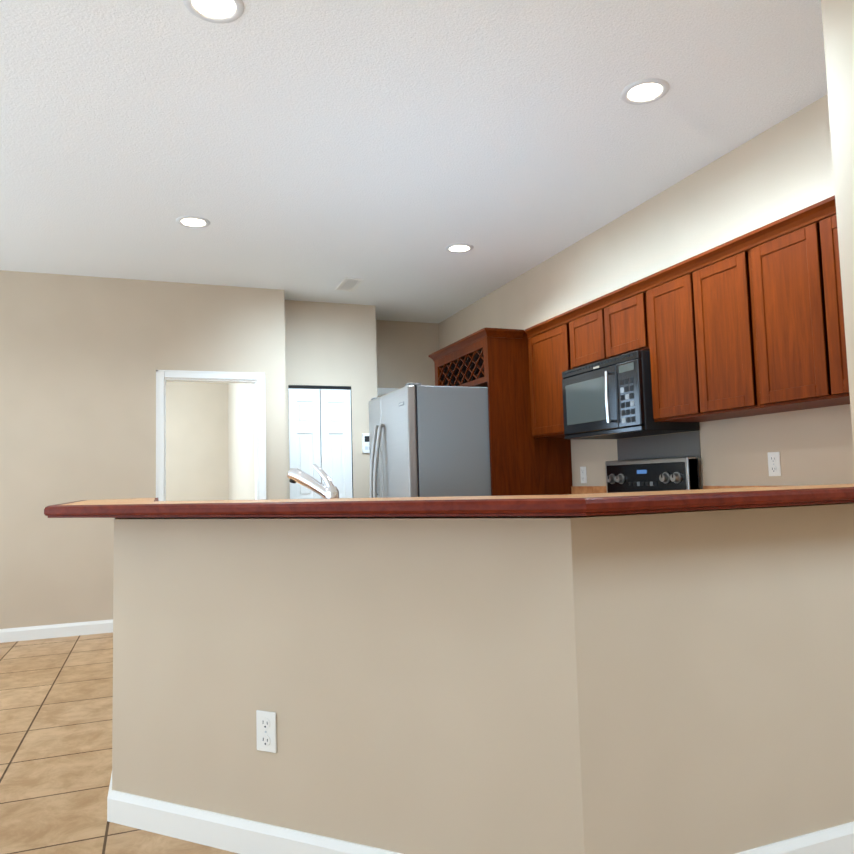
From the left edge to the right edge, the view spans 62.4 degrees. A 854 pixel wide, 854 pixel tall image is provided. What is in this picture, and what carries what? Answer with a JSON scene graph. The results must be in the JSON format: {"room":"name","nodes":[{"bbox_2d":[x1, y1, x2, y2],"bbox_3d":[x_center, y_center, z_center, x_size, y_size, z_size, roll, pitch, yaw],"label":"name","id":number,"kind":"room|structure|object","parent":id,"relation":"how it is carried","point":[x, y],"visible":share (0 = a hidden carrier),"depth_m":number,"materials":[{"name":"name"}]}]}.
{"room":"kitchen","nodes":[
{"label":"kitchen","id":0,"kind":"room"},
{"bbox_2d":[0,632,237,853],"bbox_3d":[-1.493,1.394,2.935,11.400,0.080,13.400,0,-5,-21],"label":"floor","id":1,"kind":"structure","parent":0,"point":[56,709],"depth_m":2.93,"materials":[{"name":"tile"}]},
{"bbox_2d":[369,383,490,497],"bbox_3d":[0.092,0.609,5.241,0.968,1.746,0.940,0,-5,-21],"label":"refrigerator","id":2,"kind":"object","parent":1,"relation":"on","point":[429,441],"visible":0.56,"depth_m":4.83,"materials":[{"name":"grey metal"}]},
{"bbox_2d":[428,328,572,495],"bbox_3d":[0.550,0.418,5.430,0.674,2.130,1.100,0,-5,-21],"label":"wine rack cabinet","id":3,"kind":"object","parent":1,"relation":"on","point":[495,361],"visible":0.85,"depth_m":4.97,"materials":[{"name":"brown wood"}]},
{"bbox_2d":[571,486,605,492],"bbox_3d":[0.858,0.910,4.665,0.638,1.017,0.540,0,-5,-21],"label":"countertop","id":4,"kind":"structure","parent":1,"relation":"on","point":[586,489],"depth_m":4.88,"materials":[{"name":"brown"}]},
{"bbox_2d":[605,456,699,492],"bbox_3d":[1.058,0.777,4.047,0.642,1.178,0.766,0,-5,-21],"label":"range","id":5,"kind":"object","parent":1,"relation":"on","point":[663,474],"visible":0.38,"depth_m":4.09,"materials":[{"name":"black metal"}]},
{"bbox_2d":[602,486,738,490],"bbox_3d":[1.363,0.795,3.324,0.638,1.017,0.784,0,-5,-21],"label":"countertop","id":6,"kind":"structure","parent":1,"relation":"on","point":[603,488],"depth_m":3.78,"materials":[{"name":"brown"}]},
{"bbox_2d":[572,486,773,493],"bbox_3d":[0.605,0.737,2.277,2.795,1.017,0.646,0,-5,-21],"label":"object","id":7,"kind":"structure","parent":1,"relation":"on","point":[739,486],"depth_m":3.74,"materials":[{"name":"brown"}]},
{"bbox_2d":[0,270,286,628],"bbox_3d":[-4.471,0.208,4.953,6.850,2.750,0.450,0,-5,-21],"label":"wall","id":8,"kind":"structure","parent":0,"point":[83,359],"depth_m":5.43,"materials":[{"name":"paint"}]},
{"bbox_2d":[156,370,265,500],"bbox_3d":[-1.759,0.560,5.769,0.854,2.024,0.168,0,-5,-21],"label":"door frame","id":9,"kind":"structure","parent":8,"relation":"attached to","point":[256,379],"depth_m":5.79,"materials":[{"name":"white wood"}]},
{"bbox_2d":[166,382,227,500],"bbox_3d":[-5.776,0.506,8.429,6.800,2.750,0.120,0,-5,-21],"label":"wall","id":10,"kind":"structure","parent":0,"point":[196,441],"depth_m":9.40,"materials":[{"name":"paint"}]},
{"bbox_2d":[228,383,254,499],"bbox_3d":[-2.025,0.367,7.948,0.120,2.750,3.440,0,-5,-21],"label":"wall","id":11,"kind":"structure","parent":0,"point":[241,461],"depth_m":7.95,"materials":[{"name":"paint"}]},
{"bbox_2d":[284,300,376,498],"bbox_3d":[-0.898,0.225,6.476,0.910,2.750,0.120,0,-5,-21],"label":"wall","id":12,"kind":"structure","parent":0,"point":[330,344],"depth_m":6.48,"materials":[{"name":"paint"}]},
{"bbox_2d":[288,388,352,498],"bbox_3d":[-0.949,0.617,6.370,0.572,1.933,0.064,0,-5,-21],"label":"bifold closet door","id":13,"kind":"structure","parent":12,"relation":"in","point":[313,413],"depth_m":6.42,"materials":[{"name":"white wood"}]},
{"bbox_2d":[288,385,352,498],"bbox_3d":[-0.956,0.609,6.390,0.580,1.975,0.059,0,-5,-21],"label":"door frame","id":14,"kind":"structure","parent":12,"relation":"attached to","point":[293,386],"depth_m":6.47,"materials":[{"name":"white wood"}]},
{"bbox_2d":[362,433,369,452],"bbox_3d":[-0.530,0.150,6.544,0.144,0.184,0.024,0,-5,-21],"label":"keypad","id":15,"kind":"object","parent":12,"relation":"attached to","point":[365,444],"visible":0.48,"depth_m":6.52,"materials":[{"name":"white plastic"}]},
{"bbox_2d":[376,320,438,387],"bbox_3d":[-0.210,0.272,7.343,0.990,2.750,0.120,0,-5,-21],"label":"wall","id":16,"kind":"structure","parent":0,"point":[404,350],"depth_m":7.36,"materials":[{"name":"paint"}]},
{"bbox_2d":[377,388,399,395],"bbox_3d":[-0.266,0.624,7.279,0.884,2.042,0.144,0,-5,-21],"label":"door frame","id":17,"kind":"structure","parent":16,"relation":"attached to","point":[380,391],"depth_m":7.23,"materials":[{"name":"white"}]},
{"bbox_2d":[0,0,827,323],"bbox_3d":[-1.570,-1.427,3.148,11.400,0.080,13.400,0,-5,-21],"label":"ceiling","id":18,"kind":"structure","parent":0,"point":[322,150],"depth_m":3.33,"materials":[{"name":"white paint"}]},
{"bbox_2d":[176,216,209,227],"bbox_3d":[-1.470,-1.288,4.439,0.204,0.008,0.204,0,-5,-21],"label":"recessed light","id":19,"kind":"object","parent":18,"relation":"in","point":[193,221],"visible":1,"depth_m":4.43,"materials":[{"name":"white plastic"}]},
{"bbox_2d":[183,0,243,22],"bbox_3d":[-0.735,-1.459,2.436,0.204,0.008,0.204,0,-5,-21],"label":"recessed light","id":20,"kind":"object","parent":18,"relation":"in","point":[220,11],"visible":1,"depth_m":2.46,"materials":[{"name":"white"}]},
{"bbox_2d":[335,278,363,291],"bbox_3d":[-0.653,-1.195,5.929,0.160,0.012,0.360,0,-5,-21],"label":"ceiling vent","id":21,"kind":"object","parent":18,"relation":"in","point":[349,284],"visible":1,"depth_m":5.91,"materials":[{"name":"white metal"}]},
{"bbox_2d":[445,243,473,252],"bbox_3d":[0.233,-1.286,5.081,0.204,0.008,0.204,0,-5,-21],"label":"recessed light","id":22,"kind":"object","parent":18,"relation":"in","point":[459,248],"visible":1,"depth_m":5.08,"materials":[{"name":"white"}]},
{"bbox_2d":[621,78,669,104],"bbox_3d":[0.949,-1.457,3.071,0.204,0.008,0.204,0,-5,-21],"label":"recessed light","id":23,"kind":"object","parent":18,"relation":"in","point":[645,91],"visible":1,"depth_m":3.06,"materials":[{"name":"white"}]},
{"bbox_2d":[112,502,853,853],"bbox_3d":[0.019,0.801,2.696,2.240,0.985,2.095,0,-5,-21],"label":"wall","id":24,"kind":"structure","parent":0,"point":[668,682],"depth_m":1.91,"materials":[{"name":"paint"}]},
{"bbox_2d":[256,710,276,752],"bbox_3d":[-0.476,0.901,2.087,0.072,0.116,0.009,-4,-5,25],"label":"outlet","id":25,"kind":"object","parent":24,"relation":"attached to","point":[266,729],"visible":1,"depth_m":2.08,"materials":[{"name":"white plastic"}]},
{"bbox_2d":[0,619,853,853],"bbox_3d":[-2.034,1.306,2.739,9.850,0.095,13.000,0,-5,-21],"label":"baseboard","id":26,"kind":"structure","parent":24,"relation":"attached to","point":[218,830],"depth_m":2.12,"materials":[{"name":"white wood"}]},
{"bbox_2d":[44,484,853,517],"bbox_3d":[-0.058,0.267,2.616,2.438,0.039,2.315,0,-5,-21],"label":"countertop","id":27,"kind":"structure","parent":24,"relation":"on","point":[591,504],"depth_m":1.76,"materials":[{"name":"brown wood"}]},
{"bbox_2d":[287,464,338,497],"bbox_3d":[-0.366,0.238,2.299,0.156,0.237,0.158,0,-5,-21],"label":"faucet","id":28,"kind":"object","parent":27,"relation":"on","point":[306,480],"visible":0.71,"depth_m":2.29,"materials":[{"name":"silver metal"}]},
{"bbox_2d":[439,94,853,488],"bbox_3d":[1.140,0.058,4.997,0.120,2.750,5.240,0,-5,-21],"label":"wall","id":29,"kind":"structure","parent":0,"point":[781,169],"depth_m":3.74,"materials":[{"name":"paint"}]},
{"bbox_2d":[525,312,568,437],"bbox_3d":[0.968,-0.324,4.813,0.328,0.764,0.541,0,-5,-21],"label":"upper cabinet","id":30,"kind":"object","parent":29,"relation":"attached to","point":[548,342],"depth_m":4.76,"materials":[{"name":"brown wood"}]},
{"bbox_2d":[580,467,586,482],"bbox_3d":[1.093,0.336,4.936,0.009,0.116,0.072,0,-5,-21],"label":"electrical outlet","id":31,"kind":"object","parent":29,"relation":"attached to","point":[583,475],"visible":1,"depth_m":4.93,"materials":[{"name":"white plastic"}]},
{"bbox_2d":[565,279,644,369],"bbox_3d":[1.194,-0.574,4.214,0.328,0.367,0.770,0,-5,-21],"label":"upper cabinet","id":32,"kind":"object","parent":29,"relation":"attached to","point":[611,325],"depth_m":4.11,"materials":[{"name":"brown wood"}]},
{"bbox_2d":[562,350,699,439],"bbox_3d":[1.151,-0.166,4.163,0.443,0.430,0.764,0,-5,-21],"label":"over-the-range microwave","id":33,"kind":"object","parent":32,"relation":"attached to","point":[610,398],"visible":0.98,"depth_m":3.96,"materials":[{"name":"black metal"}]},
{"bbox_2d":[617,431,700,460],"bbox_3d":[1.364,0.125,4.218,0.008,0.148,0.746,0,-5,-21],"label":"backsplash","id":34,"kind":"structure","parent":29,"relation":"attached to","point":[685,444],"depth_m":4.17,"materials":[{"name":"silver metal"}]},
{"bbox_2d":[645,229,787,421],"bbox_3d":[1.474,-0.439,3.473,0.328,0.764,0.783,0,-5,-21],"label":"upper cabinet","id":35,"kind":"object","parent":29,"relation":"attached to","point":[751,323],"depth_m":3.36,"materials":[{"name":"brown wood"}]},
{"bbox_2d":[767,452,780,475],"bbox_3d":[1.672,0.179,3.401,0.009,0.116,0.072,0,-5,-21],"label":"electrical outlet","id":36,"kind":"object","parent":29,"relation":"attached to","point":[774,467],"visible":1,"depth_m":3.40,"materials":[{"name":"white plastic"}]},
{"bbox_2d":[757,195,849,410],"bbox_3d":[1.701,-0.490,2.870,0.328,0.764,0.786,0,-5,-21],"label":"upper cabinet","id":37,"kind":"object","parent":29,"relation":"attached to","point":[805,341],"depth_m":2.87,"materials":[{"name":"brown wood"}]},
{"bbox_2d":[821,0,853,448],"bbox_3d":[2.336,-0.156,2.593,2.020,2.750,0.120,0,-5,-21],"label":"wall","id":38,"kind":"structure","parent":0,"point":[838,24],"depth_m":2.31,"materials":[{"name":"paint"}]}
]}

